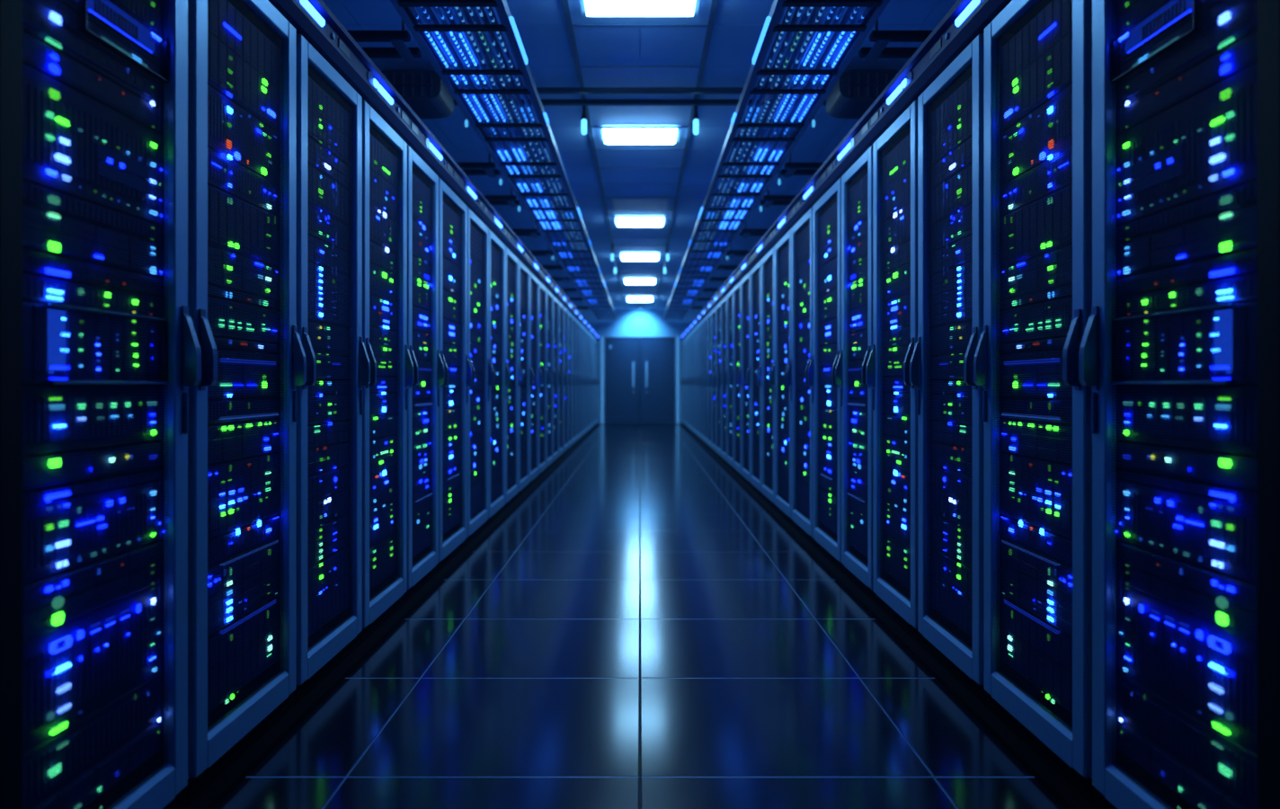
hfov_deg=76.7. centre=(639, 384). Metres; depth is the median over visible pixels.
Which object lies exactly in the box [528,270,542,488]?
rack
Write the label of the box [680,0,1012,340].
light strip
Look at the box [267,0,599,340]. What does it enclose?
light strip
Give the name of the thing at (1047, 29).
light
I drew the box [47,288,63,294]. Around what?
light
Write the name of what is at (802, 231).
rack
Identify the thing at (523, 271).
rack
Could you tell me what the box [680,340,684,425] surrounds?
rack
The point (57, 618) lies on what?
light
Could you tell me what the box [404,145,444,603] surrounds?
rack
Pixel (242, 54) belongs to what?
rack
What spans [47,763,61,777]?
light
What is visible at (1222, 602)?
light
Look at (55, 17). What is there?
light
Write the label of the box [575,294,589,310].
support
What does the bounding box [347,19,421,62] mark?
support
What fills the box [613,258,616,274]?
pendant light
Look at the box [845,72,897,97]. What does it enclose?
grille
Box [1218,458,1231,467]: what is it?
light
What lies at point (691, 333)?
rack
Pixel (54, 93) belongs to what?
light
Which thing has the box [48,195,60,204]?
light
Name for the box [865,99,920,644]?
rack
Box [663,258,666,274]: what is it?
pendant light
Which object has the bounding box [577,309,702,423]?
wall
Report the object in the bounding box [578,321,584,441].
rack
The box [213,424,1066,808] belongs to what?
floor
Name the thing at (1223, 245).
light
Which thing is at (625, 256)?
ceiling light
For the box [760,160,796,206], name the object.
support
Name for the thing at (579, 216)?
light
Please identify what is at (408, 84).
grille
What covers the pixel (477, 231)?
rack
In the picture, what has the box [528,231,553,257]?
support
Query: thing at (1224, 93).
light
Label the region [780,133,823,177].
support
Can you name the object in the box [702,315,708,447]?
rack
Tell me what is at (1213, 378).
light
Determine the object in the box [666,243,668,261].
pendant light
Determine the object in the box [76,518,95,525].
light
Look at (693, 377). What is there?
rack
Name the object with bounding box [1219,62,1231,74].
light
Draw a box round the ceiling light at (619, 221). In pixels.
[613,216,666,226]
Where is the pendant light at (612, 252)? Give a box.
[611,243,613,261]
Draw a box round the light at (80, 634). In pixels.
[76,630,84,639]
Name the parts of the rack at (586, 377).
panel, door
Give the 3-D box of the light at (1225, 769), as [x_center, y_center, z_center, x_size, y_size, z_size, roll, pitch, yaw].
[1.185,0.782,1.641,0.006,0.018,0.034,0,0,0]
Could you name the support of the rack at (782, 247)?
on the floor
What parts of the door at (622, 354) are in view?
handle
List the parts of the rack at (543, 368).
panel, door, handle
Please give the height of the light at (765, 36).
0.034 m
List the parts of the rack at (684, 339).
door, panel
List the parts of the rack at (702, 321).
door, panel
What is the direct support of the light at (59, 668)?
attached to the rack at (101, 354)
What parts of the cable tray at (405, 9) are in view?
rail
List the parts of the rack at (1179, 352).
handle, mounting rail, drawer frame, display frame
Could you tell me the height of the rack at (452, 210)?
2.303 m
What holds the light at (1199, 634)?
attached to the rack at (1179, 352)
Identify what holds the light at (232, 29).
attached to the rack at (242, 54)
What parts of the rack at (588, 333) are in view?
panel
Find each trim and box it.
[464,0,815,309]
[599,336,680,424]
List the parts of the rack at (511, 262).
handle, panel, handle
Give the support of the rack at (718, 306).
on the floor
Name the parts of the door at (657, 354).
handle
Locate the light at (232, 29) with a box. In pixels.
[223,22,241,38]
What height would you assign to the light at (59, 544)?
0.010 m
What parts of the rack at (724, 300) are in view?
handle, door, panel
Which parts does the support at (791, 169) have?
hanger rod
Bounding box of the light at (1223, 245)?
[1218,240,1231,251]
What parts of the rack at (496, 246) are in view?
handle, panel, door, handle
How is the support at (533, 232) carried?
hanging from the ceiling
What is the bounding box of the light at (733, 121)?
[730,112,737,124]
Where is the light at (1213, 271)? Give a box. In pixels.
[1208,267,1235,276]
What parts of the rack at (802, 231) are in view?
handle, panel, handle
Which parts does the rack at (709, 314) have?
door, panel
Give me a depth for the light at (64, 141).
1.66 m
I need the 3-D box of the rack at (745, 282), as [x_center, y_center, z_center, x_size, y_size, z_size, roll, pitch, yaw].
[1.641,-0.052,8.917,1.038,2.303,0.762,0,0,0]
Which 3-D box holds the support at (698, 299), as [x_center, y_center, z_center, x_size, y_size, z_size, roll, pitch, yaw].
[1.718,-1.894,16.300,1.154,0.412,0.260,0,0,0]
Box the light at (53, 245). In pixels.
[48,240,61,251]
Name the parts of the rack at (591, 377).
panel, door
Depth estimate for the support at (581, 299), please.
16.17 m
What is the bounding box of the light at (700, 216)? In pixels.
[698,206,702,218]
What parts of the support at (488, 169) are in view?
hanger rod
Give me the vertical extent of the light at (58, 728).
0.012 m
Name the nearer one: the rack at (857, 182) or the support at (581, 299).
the rack at (857, 182)
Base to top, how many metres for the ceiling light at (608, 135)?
0.054 m
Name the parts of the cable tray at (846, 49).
rail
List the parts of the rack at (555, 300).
panel, door, handle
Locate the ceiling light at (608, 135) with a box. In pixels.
[598,126,681,143]
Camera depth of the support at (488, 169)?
6.38 m
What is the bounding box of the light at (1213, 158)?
[1208,153,1225,164]
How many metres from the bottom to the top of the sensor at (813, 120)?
0.126 m
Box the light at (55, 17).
[49,11,62,24]
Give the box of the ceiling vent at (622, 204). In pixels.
[610,197,669,211]
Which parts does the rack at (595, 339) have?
panel, door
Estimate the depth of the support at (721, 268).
11.77 m
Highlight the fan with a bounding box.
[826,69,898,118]
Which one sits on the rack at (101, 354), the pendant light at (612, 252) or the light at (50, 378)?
the light at (50, 378)
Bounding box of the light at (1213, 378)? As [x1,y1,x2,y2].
[1212,377,1230,380]
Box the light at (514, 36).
[508,16,527,64]
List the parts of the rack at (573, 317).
panel, door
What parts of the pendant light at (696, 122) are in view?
stem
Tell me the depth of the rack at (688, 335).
20.01 m
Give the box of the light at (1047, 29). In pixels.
[1038,22,1056,38]
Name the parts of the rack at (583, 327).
panel, door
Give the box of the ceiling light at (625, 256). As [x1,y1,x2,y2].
[619,252,660,260]
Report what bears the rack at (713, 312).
on the floor
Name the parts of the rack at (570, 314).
panel, door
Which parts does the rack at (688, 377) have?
door, panel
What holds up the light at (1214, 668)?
attached to the rack at (1179, 352)
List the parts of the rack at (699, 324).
door, panel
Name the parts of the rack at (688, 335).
door, panel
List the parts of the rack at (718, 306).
handle, door, panel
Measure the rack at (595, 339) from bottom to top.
2.303 m
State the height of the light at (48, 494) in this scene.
0.008 m
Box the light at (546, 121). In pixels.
[542,112,549,124]
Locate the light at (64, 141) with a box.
[59,137,70,145]
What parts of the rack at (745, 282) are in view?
handle, panel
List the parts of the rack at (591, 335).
panel, door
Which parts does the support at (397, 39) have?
hanger rod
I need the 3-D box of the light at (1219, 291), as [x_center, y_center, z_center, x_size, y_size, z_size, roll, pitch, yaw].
[1.186,-0.189,1.644,0.004,0.009,0.043,0,0,0]
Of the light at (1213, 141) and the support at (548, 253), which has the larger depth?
the support at (548, 253)
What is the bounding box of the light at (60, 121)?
[55,116,69,126]
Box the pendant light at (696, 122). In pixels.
[693,106,699,134]
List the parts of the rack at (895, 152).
handle, panel, handle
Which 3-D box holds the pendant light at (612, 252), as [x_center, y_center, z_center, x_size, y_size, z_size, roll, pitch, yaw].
[-0.410,-1.962,12.000,0.047,0.254,0.047,0,0,0]
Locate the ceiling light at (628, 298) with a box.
[625,296,654,301]
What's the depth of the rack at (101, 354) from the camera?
1.75 m
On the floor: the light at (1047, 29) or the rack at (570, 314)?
the rack at (570, 314)
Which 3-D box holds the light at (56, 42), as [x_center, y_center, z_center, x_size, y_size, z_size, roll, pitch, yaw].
[-1.186,-0.692,1.638,0.004,0.010,0.042,0,0,0]
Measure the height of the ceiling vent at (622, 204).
0.008 m
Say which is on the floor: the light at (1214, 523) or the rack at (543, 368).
the rack at (543, 368)
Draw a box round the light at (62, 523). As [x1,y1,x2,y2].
[58,520,68,527]
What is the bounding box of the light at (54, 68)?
[48,62,60,74]
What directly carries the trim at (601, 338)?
attached to the wall
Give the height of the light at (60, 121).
0.012 m
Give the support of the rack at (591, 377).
on the floor
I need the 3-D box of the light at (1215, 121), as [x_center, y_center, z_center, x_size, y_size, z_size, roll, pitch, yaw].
[1.186,-0.541,1.663,0.005,0.012,0.037,0,0,0]
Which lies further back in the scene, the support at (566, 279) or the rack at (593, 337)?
the rack at (593, 337)
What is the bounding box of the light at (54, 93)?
[48,88,60,99]
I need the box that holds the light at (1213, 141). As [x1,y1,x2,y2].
[1209,137,1220,145]
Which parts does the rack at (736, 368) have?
handle, door, panel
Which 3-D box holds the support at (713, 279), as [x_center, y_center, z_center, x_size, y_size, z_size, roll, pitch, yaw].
[1.718,-1.894,13.200,1.154,0.412,0.260,0,0,0]
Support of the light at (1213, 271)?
on the rack at (1179, 352)
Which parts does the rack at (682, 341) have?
door, panel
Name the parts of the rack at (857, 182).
handle, panel, handle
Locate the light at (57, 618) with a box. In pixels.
[51,612,64,625]
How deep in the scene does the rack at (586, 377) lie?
17.70 m
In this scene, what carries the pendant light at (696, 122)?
hanging from the ceiling
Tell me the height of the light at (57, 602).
0.021 m
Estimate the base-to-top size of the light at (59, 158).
0.013 m
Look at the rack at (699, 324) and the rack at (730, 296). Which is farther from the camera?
the rack at (699, 324)
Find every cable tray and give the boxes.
[390,0,616,319]
[663,0,889,319]
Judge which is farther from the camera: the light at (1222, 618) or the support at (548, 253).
the support at (548, 253)
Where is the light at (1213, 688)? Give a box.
[1208,683,1221,693]
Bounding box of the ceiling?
[321,0,958,309]
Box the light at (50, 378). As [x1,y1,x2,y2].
[49,377,67,380]
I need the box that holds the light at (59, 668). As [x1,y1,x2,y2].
[53,662,71,675]
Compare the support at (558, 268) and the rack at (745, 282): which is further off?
the support at (558, 268)
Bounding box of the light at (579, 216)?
[577,206,581,218]
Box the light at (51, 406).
[49,404,64,409]
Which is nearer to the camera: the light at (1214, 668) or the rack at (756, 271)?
the light at (1214, 668)
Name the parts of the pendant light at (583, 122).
stem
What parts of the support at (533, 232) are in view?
hanger rod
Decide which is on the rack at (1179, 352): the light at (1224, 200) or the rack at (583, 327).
the light at (1224, 200)
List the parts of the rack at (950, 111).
handle, panel, handle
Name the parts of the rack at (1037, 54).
handle, mounting rail, panel, handle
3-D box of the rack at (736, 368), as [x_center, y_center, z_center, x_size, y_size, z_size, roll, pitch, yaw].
[1.641,-0.052,9.688,1.038,2.303,0.762,0,0,0]
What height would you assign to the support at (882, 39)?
0.412 m
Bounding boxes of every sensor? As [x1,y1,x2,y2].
[464,117,468,127]
[811,117,815,127]
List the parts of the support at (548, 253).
hanger rod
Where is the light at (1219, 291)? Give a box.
[1216,288,1232,294]
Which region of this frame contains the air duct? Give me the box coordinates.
[381,69,453,118]
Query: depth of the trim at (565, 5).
6.73 m
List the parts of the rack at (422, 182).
handle, panel, handle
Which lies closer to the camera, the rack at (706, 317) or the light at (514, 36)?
the light at (514, 36)
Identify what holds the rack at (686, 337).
on the floor
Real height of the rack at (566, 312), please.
2.303 m
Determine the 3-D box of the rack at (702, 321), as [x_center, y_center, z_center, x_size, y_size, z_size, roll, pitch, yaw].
[1.641,-0.052,15.080,1.038,2.303,0.762,0,0,0]
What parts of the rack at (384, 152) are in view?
handle, panel, handle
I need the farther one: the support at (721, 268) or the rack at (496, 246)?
the support at (721, 268)
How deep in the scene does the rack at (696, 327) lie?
16.93 m
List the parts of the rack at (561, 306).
panel, door, handle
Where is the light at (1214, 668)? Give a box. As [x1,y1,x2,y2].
[1208,662,1226,675]
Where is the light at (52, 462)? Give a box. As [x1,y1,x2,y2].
[48,458,61,467]
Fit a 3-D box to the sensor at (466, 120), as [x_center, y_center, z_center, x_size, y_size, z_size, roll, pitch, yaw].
[-1.330,-2.037,6.200,0.024,0.126,0.024,0,0,0]
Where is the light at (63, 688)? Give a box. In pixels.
[58,683,71,693]
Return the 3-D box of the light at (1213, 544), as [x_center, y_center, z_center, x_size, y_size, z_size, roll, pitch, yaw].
[1.186,0.328,1.664,0.005,0.010,0.041,0,0,0]
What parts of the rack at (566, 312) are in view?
panel, door, handle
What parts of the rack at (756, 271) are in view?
handle, door, panel, handle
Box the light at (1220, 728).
[1212,721,1230,735]
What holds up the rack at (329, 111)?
on the floor
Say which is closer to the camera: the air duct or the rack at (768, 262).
the air duct
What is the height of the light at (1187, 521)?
0.007 m
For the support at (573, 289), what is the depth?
14.58 m
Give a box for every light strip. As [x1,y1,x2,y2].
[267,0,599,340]
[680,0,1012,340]
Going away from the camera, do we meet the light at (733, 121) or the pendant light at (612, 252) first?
the light at (733, 121)
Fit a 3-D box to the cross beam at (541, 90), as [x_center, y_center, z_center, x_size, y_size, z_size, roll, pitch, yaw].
[0.000,-2.061,5.607,4.590,0.078,0.045,0,0,0]
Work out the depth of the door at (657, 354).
22.50 m
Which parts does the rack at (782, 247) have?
handle, door, panel, handle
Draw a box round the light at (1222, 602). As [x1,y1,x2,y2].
[1216,596,1227,608]
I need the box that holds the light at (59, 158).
[54,153,71,164]
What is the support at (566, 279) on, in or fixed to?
hanging from the ceiling
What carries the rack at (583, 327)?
on the floor
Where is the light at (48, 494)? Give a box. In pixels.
[44,490,71,498]
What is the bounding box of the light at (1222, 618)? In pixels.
[1215,612,1228,625]
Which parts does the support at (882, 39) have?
hanger rod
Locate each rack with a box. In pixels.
[0,0,201,808]
[185,0,306,806]
[293,33,370,705]
[359,99,414,644]
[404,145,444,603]
[435,177,472,573]
[465,206,493,546]
[487,229,509,526]
[504,246,522,510]
[517,259,533,497]
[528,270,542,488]
[538,281,549,479]
[545,288,556,471]
[552,295,561,465]
[558,301,566,460]
[563,307,570,455]
[568,311,574,451]
[571,315,577,447]
[575,319,581,444]
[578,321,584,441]
[581,325,586,438]
[584,328,588,435]
[586,330,590,433]
[588,333,593,432]
[590,335,595,430]
[592,337,596,428]
[594,338,597,426]
[595,340,599,425]
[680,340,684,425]
[682,338,685,426]
[683,337,687,428]
[684,335,689,430]
[686,333,691,432]
[689,330,693,433]
[691,328,695,435]
[693,325,698,438]
[695,321,701,441]
[698,319,704,444]
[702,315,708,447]
[705,311,711,451]
[709,307,716,455]
[713,301,721,460]
[718,295,727,465]
[723,288,734,471]
[730,281,741,479]
[737,270,751,488]
[746,259,762,497]
[757,246,775,510]
[770,229,792,526]
[786,206,814,546]
[807,177,844,573]
[835,145,875,603]
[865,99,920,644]
[909,33,986,705]
[973,0,1094,806]
[1078,0,1279,808]
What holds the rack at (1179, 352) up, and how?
on the floor
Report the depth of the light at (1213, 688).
1.66 m
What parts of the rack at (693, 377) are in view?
door, panel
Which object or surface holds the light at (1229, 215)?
attached to the rack at (1179, 352)
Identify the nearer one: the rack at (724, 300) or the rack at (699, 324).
the rack at (724, 300)
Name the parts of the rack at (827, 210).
handle, mounting rail, panel, handle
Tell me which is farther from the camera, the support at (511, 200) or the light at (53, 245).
the support at (511, 200)
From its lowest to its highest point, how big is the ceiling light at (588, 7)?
0.054 m
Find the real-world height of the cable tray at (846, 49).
0.097 m
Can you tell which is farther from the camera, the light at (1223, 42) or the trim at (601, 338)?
the trim at (601, 338)
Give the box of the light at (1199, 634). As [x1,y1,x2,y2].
[1195,630,1203,639]
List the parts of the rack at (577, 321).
panel, door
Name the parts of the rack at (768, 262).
handle, panel, handle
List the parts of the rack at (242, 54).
handle, panel, mounting rail, handle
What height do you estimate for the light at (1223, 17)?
0.020 m
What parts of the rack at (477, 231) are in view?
handle, panel, handle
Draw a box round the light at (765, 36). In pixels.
[752,16,771,64]
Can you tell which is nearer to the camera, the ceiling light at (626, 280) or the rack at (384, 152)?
the rack at (384, 152)
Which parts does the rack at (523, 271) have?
handle, door, panel, handle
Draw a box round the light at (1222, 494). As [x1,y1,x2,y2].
[1208,490,1235,498]
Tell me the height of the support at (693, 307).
0.412 m
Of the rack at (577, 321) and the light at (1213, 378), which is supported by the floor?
the rack at (577, 321)
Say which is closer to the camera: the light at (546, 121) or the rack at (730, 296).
the light at (546, 121)
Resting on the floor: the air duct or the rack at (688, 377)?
the rack at (688, 377)
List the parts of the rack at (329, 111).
handle, panel, handle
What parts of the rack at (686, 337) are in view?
door, panel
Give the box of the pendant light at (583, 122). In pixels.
[580,106,586,134]
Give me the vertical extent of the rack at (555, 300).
2.303 m
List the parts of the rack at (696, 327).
door, panel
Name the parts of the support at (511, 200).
hanger rod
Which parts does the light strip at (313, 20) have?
plate, plate, plate, plate, plate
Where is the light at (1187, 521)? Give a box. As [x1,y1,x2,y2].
[1184,518,1203,525]
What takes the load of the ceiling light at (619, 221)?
attached to the ceiling
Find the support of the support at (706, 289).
hanging from the ceiling
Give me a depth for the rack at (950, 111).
3.04 m
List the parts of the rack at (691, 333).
panel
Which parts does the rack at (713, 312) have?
handle, door, panel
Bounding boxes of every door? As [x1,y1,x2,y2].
[604,337,639,424]
[640,337,675,424]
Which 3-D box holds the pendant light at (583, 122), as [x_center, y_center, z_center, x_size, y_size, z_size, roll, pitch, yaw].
[-0.410,-1.962,5.930,0.047,0.254,0.047,0,0,0]
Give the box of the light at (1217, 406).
[1215,404,1230,409]
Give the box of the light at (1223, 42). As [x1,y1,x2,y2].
[1217,36,1234,48]
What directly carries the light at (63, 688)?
attached to the rack at (101, 354)
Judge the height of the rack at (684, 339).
2.303 m
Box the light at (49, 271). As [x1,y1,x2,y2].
[44,267,71,276]
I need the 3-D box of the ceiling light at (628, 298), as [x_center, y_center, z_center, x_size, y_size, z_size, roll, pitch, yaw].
[0.000,-2.061,19.525,0.664,0.054,0.620,0,0,0]
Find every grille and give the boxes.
[382,72,434,97]
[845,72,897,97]
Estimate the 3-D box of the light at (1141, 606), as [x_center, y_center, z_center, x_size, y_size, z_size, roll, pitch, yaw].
[1.186,0.529,1.914,0.006,0.019,0.013,0,0,0]
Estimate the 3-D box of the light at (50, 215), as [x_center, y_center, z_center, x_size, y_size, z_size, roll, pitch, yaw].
[-1.186,-0.342,1.639,0.005,0.011,0.031,0,0,0]
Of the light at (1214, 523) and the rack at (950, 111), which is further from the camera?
the rack at (950, 111)
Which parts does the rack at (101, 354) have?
display frame, drawer frame, mounting rail, handle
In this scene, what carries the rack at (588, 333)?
on the floor
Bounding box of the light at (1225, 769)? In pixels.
[1218,763,1232,777]
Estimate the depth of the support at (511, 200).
7.47 m
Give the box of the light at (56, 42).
[45,36,62,48]
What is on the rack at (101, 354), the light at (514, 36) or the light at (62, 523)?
the light at (62, 523)
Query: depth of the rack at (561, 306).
12.26 m
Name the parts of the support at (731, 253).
hanger rod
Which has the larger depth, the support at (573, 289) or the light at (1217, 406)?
the support at (573, 289)
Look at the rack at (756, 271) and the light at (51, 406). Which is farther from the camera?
the rack at (756, 271)
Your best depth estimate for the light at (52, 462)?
1.63 m
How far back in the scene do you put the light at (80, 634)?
1.71 m
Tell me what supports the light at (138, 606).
attached to the rack at (101, 354)
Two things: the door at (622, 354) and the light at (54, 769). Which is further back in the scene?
the door at (622, 354)
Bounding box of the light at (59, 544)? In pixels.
[54,540,70,548]
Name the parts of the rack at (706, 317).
door, panel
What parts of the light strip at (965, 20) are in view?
plate, plate, plate, plate, plate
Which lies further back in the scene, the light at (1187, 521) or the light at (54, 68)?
the light at (1187, 521)
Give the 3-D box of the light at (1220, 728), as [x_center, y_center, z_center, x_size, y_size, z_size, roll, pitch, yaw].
[1.186,0.702,1.653,0.005,0.012,0.048,0,0,0]
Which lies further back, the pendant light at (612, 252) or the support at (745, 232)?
the pendant light at (612, 252)
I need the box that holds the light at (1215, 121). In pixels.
[1210,116,1224,126]
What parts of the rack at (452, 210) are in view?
handle, panel, mounting rail, handle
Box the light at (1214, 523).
[1211,520,1221,527]
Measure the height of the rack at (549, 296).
2.303 m
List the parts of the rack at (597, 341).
door, panel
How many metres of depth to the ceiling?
6.25 m
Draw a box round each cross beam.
[453,98,826,106]
[461,87,817,94]
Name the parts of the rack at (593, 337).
panel, door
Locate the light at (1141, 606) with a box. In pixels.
[1138,604,1144,612]
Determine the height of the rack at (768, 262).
2.303 m
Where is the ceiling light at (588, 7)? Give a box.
[578,0,701,16]
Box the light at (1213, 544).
[1209,540,1225,548]
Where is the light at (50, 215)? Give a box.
[47,212,60,219]
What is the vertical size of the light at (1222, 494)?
0.008 m
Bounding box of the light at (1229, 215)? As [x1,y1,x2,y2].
[1219,212,1232,219]
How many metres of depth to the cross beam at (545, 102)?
5.82 m
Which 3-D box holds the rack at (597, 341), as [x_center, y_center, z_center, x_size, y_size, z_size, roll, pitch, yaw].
[-1.641,-0.052,22.014,1.038,2.303,0.762,0,0,0]
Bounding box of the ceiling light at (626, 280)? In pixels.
[622,278,657,284]
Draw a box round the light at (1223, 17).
[1217,11,1230,24]
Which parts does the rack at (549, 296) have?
panel, door, handle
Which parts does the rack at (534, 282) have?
panel, handle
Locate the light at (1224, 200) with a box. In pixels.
[1219,195,1231,204]
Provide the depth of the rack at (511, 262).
7.44 m
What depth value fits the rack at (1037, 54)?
2.41 m
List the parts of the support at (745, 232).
hanger rod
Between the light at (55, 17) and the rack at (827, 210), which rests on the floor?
the rack at (827, 210)
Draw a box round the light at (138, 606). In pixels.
[135,604,141,612]
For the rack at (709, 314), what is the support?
on the floor
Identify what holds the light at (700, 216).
attached to the cable tray at (846, 49)
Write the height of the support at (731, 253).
0.412 m
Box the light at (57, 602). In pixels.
[52,596,63,608]
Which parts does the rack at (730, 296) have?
handle, door, panel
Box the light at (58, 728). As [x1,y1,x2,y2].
[49,721,67,735]
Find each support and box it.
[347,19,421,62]
[456,132,499,177]
[483,160,519,206]
[511,221,540,237]
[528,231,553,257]
[541,248,563,271]
[551,261,570,282]
[560,283,577,293]
[568,293,583,302]
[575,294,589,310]
[690,302,704,310]
[696,284,711,302]
[702,273,719,293]
[709,272,728,282]
[716,259,738,271]
[726,231,751,257]
[739,205,768,237]
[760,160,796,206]
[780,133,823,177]
[858,19,932,62]
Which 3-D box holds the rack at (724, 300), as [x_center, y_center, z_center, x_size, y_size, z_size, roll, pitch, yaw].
[1.641,-0.052,11.228,1.038,2.303,0.762,0,0,0]
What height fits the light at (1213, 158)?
0.013 m
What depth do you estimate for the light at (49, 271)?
1.64 m
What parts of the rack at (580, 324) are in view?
panel, door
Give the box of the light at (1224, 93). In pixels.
[1219,88,1231,99]
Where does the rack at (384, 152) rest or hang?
on the floor
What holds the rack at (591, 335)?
on the floor
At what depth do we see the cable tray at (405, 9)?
5.17 m
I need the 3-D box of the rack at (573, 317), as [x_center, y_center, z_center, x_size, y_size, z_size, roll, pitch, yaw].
[-1.641,-0.052,14.310,1.038,2.303,0.762,0,0,0]
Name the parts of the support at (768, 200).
hanger rod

